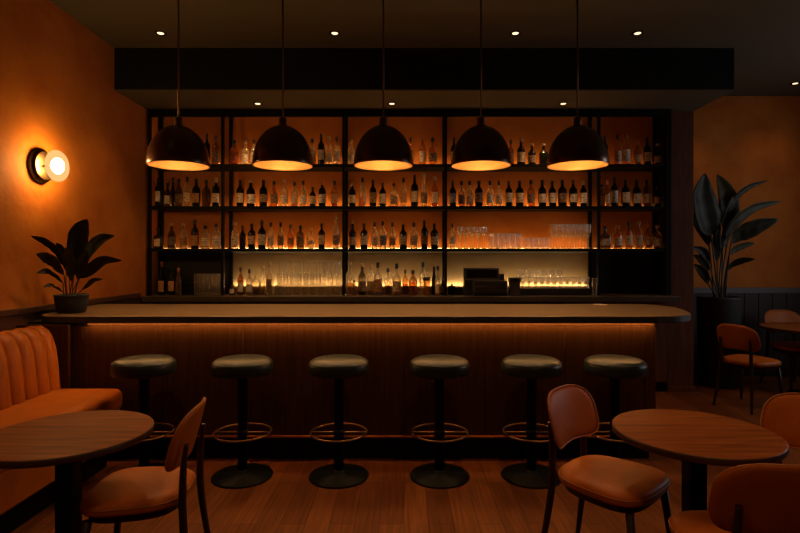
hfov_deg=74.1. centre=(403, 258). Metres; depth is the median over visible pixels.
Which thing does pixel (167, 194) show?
bottle
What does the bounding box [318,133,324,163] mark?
bottle
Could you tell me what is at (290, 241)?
bottle
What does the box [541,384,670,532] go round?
dining chair
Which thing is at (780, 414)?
dining chair
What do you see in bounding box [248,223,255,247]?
bottle
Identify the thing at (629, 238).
bottle
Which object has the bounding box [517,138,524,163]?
bottle
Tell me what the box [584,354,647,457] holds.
bar stool
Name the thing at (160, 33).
recessed light
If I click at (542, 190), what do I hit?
bottle
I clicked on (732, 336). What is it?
dining chair
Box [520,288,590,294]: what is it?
serving tray
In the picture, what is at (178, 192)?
bottle
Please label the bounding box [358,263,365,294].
bottle
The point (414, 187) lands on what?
bottle
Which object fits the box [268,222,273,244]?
bottle
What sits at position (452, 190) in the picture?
bottle
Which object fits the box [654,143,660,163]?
bottle
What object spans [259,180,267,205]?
bottle
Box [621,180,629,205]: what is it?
bottle
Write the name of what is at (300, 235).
bottle
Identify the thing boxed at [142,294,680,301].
countertop
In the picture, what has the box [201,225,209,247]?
bottle
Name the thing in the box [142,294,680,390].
countertop
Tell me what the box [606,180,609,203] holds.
bottle
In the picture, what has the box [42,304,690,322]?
countertop
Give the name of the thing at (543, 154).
bottle
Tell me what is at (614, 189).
bottle
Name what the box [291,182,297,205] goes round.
bottle
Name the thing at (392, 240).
bottle
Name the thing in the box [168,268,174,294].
bottle
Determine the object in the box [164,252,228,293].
backsplash
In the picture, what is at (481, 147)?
pendant lamp
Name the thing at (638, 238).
bottle
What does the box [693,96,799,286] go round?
wall
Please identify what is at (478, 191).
bottle
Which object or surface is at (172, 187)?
bottle
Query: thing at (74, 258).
potted plant
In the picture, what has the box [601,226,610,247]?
bottle
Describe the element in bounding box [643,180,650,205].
bottle
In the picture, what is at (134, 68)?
ceiling bulkhead
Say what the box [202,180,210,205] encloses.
bottle
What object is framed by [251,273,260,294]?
bottle
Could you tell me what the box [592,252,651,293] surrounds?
backsplash
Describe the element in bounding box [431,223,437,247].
bottle
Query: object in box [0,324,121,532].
banquette
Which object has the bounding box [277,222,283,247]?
bottle
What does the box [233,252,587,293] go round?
backsplash
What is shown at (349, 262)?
bottle
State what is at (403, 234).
bottle
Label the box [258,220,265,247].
bottle
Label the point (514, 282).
card reader
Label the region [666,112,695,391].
pillar
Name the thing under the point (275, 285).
glass shelf
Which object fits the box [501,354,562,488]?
bar stool
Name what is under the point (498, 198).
bottle
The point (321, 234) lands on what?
bottle
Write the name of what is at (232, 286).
bottle
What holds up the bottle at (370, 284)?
on the countertop at (651, 299)
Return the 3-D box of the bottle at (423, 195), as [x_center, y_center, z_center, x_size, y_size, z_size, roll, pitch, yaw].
[0.228,-0.781,6.029,0.074,0.380,0.074,0,0,10]
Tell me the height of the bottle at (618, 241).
0.264 m
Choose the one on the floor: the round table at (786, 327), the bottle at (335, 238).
the round table at (786, 327)
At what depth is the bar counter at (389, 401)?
3.96 m
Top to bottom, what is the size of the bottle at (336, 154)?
0.333 m
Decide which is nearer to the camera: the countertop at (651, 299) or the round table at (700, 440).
the round table at (700, 440)
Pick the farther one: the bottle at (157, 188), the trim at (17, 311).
the bottle at (157, 188)
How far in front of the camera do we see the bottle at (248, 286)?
5.92 m
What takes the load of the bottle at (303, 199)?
on the shelving at (618, 269)
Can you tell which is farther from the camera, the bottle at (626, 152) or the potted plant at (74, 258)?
the bottle at (626, 152)
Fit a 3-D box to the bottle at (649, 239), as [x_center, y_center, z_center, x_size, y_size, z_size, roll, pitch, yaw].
[2.782,-0.274,6.029,0.085,0.310,0.086,0,0,1]
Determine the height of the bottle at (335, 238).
0.395 m
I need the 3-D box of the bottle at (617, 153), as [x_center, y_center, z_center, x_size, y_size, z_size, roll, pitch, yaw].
[2.430,-1.237,6.029,0.080,0.356,0.080,0,0,-10]
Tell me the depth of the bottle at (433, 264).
6.00 m
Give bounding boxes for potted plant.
[31,219,121,312]
[694,173,780,388]
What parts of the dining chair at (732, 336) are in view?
leg, backrest, leg, seat frame, leg, seat, leg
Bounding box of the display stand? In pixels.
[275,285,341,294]
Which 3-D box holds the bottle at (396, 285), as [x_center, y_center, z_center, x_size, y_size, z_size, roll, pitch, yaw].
[-0.082,0.228,6.019,0.102,0.355,0.102,0,0,-5]
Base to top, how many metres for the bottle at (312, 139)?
0.310 m
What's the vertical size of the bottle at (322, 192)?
0.298 m
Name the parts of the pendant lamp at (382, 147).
lamp shade, rod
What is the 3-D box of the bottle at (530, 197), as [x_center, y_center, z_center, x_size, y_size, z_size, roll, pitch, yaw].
[1.445,-0.746,6.029,0.085,0.310,0.086,0,0,12]
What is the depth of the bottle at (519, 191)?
5.99 m
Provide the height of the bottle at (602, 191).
0.266 m
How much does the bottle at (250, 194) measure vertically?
0.311 m
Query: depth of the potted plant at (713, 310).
6.22 m
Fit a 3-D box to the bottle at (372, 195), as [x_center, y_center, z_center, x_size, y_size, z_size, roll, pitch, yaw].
[-0.353,-0.746,6.029,0.080,0.310,0.080,0,0,5]
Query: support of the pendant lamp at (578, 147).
hanging from the ceiling
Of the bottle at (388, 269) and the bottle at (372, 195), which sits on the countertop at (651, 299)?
the bottle at (388, 269)
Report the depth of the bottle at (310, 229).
6.00 m
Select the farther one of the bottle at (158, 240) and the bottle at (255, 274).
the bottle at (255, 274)
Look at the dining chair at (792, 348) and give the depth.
6.39 m
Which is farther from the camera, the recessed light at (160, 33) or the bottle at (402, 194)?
the bottle at (402, 194)
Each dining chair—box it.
[80,397,210,532]
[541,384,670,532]
[668,463,799,532]
[712,324,782,414]
[760,310,799,391]
[760,392,799,463]
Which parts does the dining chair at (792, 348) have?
leg, backrest, seat, seat frame, leg, leg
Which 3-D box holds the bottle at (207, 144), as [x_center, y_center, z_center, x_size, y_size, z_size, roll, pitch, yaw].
[-2.241,-1.242,6.030,0.068,0.367,0.067,0,0,5]
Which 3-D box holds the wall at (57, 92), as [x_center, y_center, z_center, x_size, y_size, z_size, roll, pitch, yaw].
[-2.945,-0.295,2.100,0.150,3.590,9.700,0,0,0]
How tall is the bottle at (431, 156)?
0.322 m
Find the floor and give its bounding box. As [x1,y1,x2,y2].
[11,376,799,532]
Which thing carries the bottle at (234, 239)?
on the shelving at (618, 269)
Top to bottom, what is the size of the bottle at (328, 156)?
0.334 m
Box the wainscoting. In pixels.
[694,293,799,367]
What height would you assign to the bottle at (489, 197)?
0.298 m
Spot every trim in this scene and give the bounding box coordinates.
[0,293,140,316]
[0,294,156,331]
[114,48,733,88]
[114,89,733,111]
[694,287,799,292]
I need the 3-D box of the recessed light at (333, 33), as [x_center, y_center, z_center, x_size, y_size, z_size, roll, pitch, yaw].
[-0.640,-2.085,4.900,0.104,0.008,0.104,0,0,0]
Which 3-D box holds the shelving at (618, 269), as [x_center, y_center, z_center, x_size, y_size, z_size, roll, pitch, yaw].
[0.060,-0.629,6.066,5.824,2.071,0.357,0,0,0]
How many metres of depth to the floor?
3.26 m
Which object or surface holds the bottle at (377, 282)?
on the countertop at (651, 299)
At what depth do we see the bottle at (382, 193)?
6.00 m
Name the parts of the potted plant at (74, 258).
stem, pot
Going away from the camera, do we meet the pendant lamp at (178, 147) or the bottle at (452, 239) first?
the pendant lamp at (178, 147)
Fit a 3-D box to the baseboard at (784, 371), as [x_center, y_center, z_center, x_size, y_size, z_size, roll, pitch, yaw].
[4.497,1.445,6.772,2.405,0.110,0.015,0,0,0]
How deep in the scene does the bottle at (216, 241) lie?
6.00 m
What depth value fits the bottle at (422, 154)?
5.99 m
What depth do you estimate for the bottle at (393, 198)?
5.99 m
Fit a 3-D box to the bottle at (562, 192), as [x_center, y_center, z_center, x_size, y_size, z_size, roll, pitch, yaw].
[1.801,-0.746,6.029,0.097,0.310,0.097,0,0,-14]
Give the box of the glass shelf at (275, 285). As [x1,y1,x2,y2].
[275,285,341,285]
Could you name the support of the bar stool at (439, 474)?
on the floor
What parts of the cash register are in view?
cash drawer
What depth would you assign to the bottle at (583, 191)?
6.00 m
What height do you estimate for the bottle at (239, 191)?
0.310 m
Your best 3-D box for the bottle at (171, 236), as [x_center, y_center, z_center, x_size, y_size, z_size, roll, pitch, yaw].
[-2.642,-0.263,6.029,0.091,0.287,0.091,0,0,4]
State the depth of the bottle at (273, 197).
6.00 m
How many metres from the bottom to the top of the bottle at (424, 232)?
0.322 m
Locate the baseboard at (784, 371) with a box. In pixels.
[694,368,799,375]
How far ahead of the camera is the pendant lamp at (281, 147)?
3.96 m
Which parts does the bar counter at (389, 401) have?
panel, panel, panel, panel, panel, panel, panel, panel, panel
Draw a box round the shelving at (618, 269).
[148,109,670,295]
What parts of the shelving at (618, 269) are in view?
post, post, post, post, post, post, rail, panel, shelf, shelf, shelf, post, post, post, post, post, post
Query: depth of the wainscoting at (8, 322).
4.03 m
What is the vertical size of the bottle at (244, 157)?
0.287 m
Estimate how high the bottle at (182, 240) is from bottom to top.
0.287 m
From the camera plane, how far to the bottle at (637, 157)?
6.00 m
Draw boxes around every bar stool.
[110,354,176,468]
[211,354,272,488]
[308,354,368,488]
[410,354,469,488]
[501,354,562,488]
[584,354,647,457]
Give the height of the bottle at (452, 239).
0.286 m
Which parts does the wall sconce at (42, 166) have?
reflector dish, globe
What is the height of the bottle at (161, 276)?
0.375 m
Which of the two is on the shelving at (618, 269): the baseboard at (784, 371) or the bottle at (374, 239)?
the bottle at (374, 239)
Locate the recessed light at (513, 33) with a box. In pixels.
[510,31,520,35]
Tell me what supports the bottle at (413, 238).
on the shelving at (618, 269)
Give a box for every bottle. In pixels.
[153,228,163,247]
[155,178,160,205]
[158,262,165,294]
[164,183,170,205]
[167,223,175,247]
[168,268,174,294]
[171,177,174,205]
[175,179,182,205]
[179,223,187,247]
[183,177,190,205]
[191,219,198,247]
[192,179,200,205]
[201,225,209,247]
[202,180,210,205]
[205,133,209,158]
[212,135,219,161]
[212,178,219,205]
[212,223,220,247]
[229,280,234,294]
[231,222,237,247]
[236,180,243,205]
[237,267,242,291]
[239,225,245,247]
[241,140,248,163]
[246,179,254,205]
[246,269,251,294]
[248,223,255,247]
[250,139,255,163]
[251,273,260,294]
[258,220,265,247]
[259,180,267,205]
[260,266,265,293]
[266,262,273,294]
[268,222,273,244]
[270,181,277,202]
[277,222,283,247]
[280,180,287,203]
[287,224,293,244]
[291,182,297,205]
[296,225,303,247]
[300,181,306,205]
[306,228,315,246]
[309,187,315,205]
[310,138,315,163]
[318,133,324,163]
[318,181,325,205]
[318,223,324,247]
[325,136,331,161]
[331,181,337,202]
[332,217,338,247]
[333,136,339,163]
[346,261,353,294]
[348,139,354,161]
[349,182,355,205]
[349,219,355,247]
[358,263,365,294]
[360,223,367,247]
[367,264,374,294]
[369,180,375,205]
[372,222,377,245]
[374,262,381,294]
[379,183,385,205]
[379,221,385,247]
[384,268,391,293]
[389,183,397,205]
[389,222,395,247]
[392,263,400,294]
[399,224,406,247]
[400,178,406,205]
[410,222,417,247]
[411,175,417,205]
[419,135,425,161]
[419,262,426,294]
[421,173,426,202]
[421,220,427,247]
[428,137,436,163]
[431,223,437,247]
[432,177,437,202]
[432,263,436,294]
[435,266,440,294]
[441,278,443,294]
[449,223,455,247]
[450,181,455,205]
[451,137,454,159]
[458,181,464,205]
[466,181,472,205]
[475,181,482,205]
[486,181,492,205]
[495,181,501,205]
[505,181,512,205]
[510,139,513,162]
[516,181,523,205]
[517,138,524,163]
[527,180,534,202]
[528,143,535,163]
[538,180,545,205]
[539,143,547,163]
[548,181,555,205]
[558,180,566,205]
[569,180,576,205]
[580,181,586,205]
[601,184,604,205]
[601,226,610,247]
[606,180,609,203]
[611,177,617,205]
[615,134,620,161]
[615,225,621,245]
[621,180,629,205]
[622,133,629,161]
[626,221,632,244]
[632,180,640,205]
[633,140,640,163]
[635,221,642,245]
[643,137,650,163]
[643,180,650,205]
[644,221,652,247]
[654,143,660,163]
[654,186,660,205]
[654,225,661,245]
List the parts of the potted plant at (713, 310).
stem, stem, stem, stem, stem, planter, stem, stem, stem, stem, stem, stem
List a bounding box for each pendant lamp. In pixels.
[146,0,209,170]
[252,0,312,170]
[354,0,412,170]
[451,0,510,170]
[547,0,608,170]
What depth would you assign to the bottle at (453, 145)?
6.01 m
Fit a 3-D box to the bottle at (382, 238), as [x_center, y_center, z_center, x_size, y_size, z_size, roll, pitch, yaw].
[-0.241,-0.274,6.029,0.082,0.310,0.082,0,0,0]
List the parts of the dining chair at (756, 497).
seat, leg, backrest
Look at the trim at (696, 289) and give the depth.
6.76 m
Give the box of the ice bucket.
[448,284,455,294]
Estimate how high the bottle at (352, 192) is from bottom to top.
0.286 m
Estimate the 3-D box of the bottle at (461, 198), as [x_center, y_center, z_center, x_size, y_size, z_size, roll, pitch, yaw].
[0.656,-0.740,6.029,0.080,0.298,0.080,0,0,8]
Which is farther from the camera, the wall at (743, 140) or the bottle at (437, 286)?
the wall at (743, 140)
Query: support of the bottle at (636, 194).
on the shelving at (618, 269)
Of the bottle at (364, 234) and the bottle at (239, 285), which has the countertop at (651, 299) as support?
the bottle at (239, 285)
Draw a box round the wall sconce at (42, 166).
[27,148,69,183]
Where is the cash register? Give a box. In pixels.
[463,268,507,295]
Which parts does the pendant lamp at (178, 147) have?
lamp shade, rod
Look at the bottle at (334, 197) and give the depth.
6.00 m
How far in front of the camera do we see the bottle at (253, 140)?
6.01 m
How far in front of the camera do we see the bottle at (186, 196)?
6.01 m
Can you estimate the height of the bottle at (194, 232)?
0.333 m
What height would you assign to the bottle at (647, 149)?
0.322 m
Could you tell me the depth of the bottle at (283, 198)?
5.99 m
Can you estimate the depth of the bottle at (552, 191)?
6.00 m
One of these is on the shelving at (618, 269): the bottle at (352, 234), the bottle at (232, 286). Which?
the bottle at (352, 234)
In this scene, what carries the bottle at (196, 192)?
on the shelving at (618, 269)
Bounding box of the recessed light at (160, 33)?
[154,31,166,35]
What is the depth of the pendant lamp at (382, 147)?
3.95 m
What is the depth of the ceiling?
4.72 m
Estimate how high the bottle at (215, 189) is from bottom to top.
0.333 m
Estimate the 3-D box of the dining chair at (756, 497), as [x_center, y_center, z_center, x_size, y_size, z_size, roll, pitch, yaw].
[1.241,1.068,1.865,0.487,0.869,0.520,0,0,7]
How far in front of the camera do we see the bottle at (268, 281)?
5.95 m
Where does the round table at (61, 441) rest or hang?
on the floor
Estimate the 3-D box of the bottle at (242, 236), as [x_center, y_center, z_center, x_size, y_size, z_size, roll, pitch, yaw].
[-1.836,-0.251,6.030,0.074,0.264,0.073,0,0,7]
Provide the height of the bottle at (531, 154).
0.253 m
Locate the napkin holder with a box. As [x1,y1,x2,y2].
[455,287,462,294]
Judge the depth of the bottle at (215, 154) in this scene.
6.00 m
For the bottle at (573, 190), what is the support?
on the shelving at (618, 269)
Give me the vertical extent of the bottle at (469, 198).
0.298 m
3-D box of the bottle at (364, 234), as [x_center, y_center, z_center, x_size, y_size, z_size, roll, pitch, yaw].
[-0.454,-0.262,6.029,0.085,0.286,0.086,0,0,-13]
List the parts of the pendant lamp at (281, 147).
lamp shade, rod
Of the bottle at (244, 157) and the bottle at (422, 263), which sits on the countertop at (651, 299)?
the bottle at (422, 263)
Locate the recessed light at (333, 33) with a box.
[329,31,339,35]
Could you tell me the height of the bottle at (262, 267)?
0.326 m
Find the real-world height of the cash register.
0.305 m
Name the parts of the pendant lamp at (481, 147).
lamp shade, rod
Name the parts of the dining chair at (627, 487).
leg, backrest, leg, seat frame, seat, leg, leg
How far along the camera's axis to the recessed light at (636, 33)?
4.90 m
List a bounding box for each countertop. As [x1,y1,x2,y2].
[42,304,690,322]
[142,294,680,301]
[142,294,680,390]
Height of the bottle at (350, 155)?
0.300 m
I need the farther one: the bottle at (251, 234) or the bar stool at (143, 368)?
the bottle at (251, 234)
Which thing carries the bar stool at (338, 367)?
on the floor
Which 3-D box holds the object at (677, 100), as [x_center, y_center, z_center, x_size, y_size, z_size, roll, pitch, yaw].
[0.200,-1.676,6.050,6.140,0.012,1.600,0,0,0]
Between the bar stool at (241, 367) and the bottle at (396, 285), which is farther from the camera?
the bottle at (396, 285)
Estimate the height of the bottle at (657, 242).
0.265 m
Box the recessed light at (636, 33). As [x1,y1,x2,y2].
[632,31,643,35]
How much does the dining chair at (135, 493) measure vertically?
0.852 m
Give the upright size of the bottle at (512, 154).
0.298 m
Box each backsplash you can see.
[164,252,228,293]
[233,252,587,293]
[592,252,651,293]
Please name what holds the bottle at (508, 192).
on the shelving at (618, 269)
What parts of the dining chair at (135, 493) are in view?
leg, leg, seat frame, seat, leg, backrest, leg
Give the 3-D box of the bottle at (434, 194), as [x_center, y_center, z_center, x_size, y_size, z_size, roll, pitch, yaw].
[0.350,-0.763,6.029,0.074,0.345,0.074,0,0,5]
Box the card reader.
[508,277,520,294]
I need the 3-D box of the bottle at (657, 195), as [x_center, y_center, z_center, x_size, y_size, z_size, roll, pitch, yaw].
[2.882,-0.712,6.029,0.074,0.241,0.074,0,0,7]
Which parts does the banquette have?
backrest, panel, panel, seat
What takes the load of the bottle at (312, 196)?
on the shelving at (618, 269)
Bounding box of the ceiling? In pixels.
[49,0,799,95]
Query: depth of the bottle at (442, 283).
5.98 m
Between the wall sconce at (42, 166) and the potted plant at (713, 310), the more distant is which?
the potted plant at (713, 310)
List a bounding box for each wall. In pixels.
[0,0,158,309]
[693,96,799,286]
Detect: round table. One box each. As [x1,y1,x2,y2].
[0,410,153,532]
[612,409,788,510]
[759,322,799,392]
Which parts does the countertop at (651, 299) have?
cabinet door, cabinet door, cabinet door, cabinet door, cabinet door, cabinet door, cabinet door, cabinet door, cabinet door, cabinet door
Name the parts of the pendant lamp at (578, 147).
rod, lamp shade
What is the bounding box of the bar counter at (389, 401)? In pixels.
[28,304,690,457]

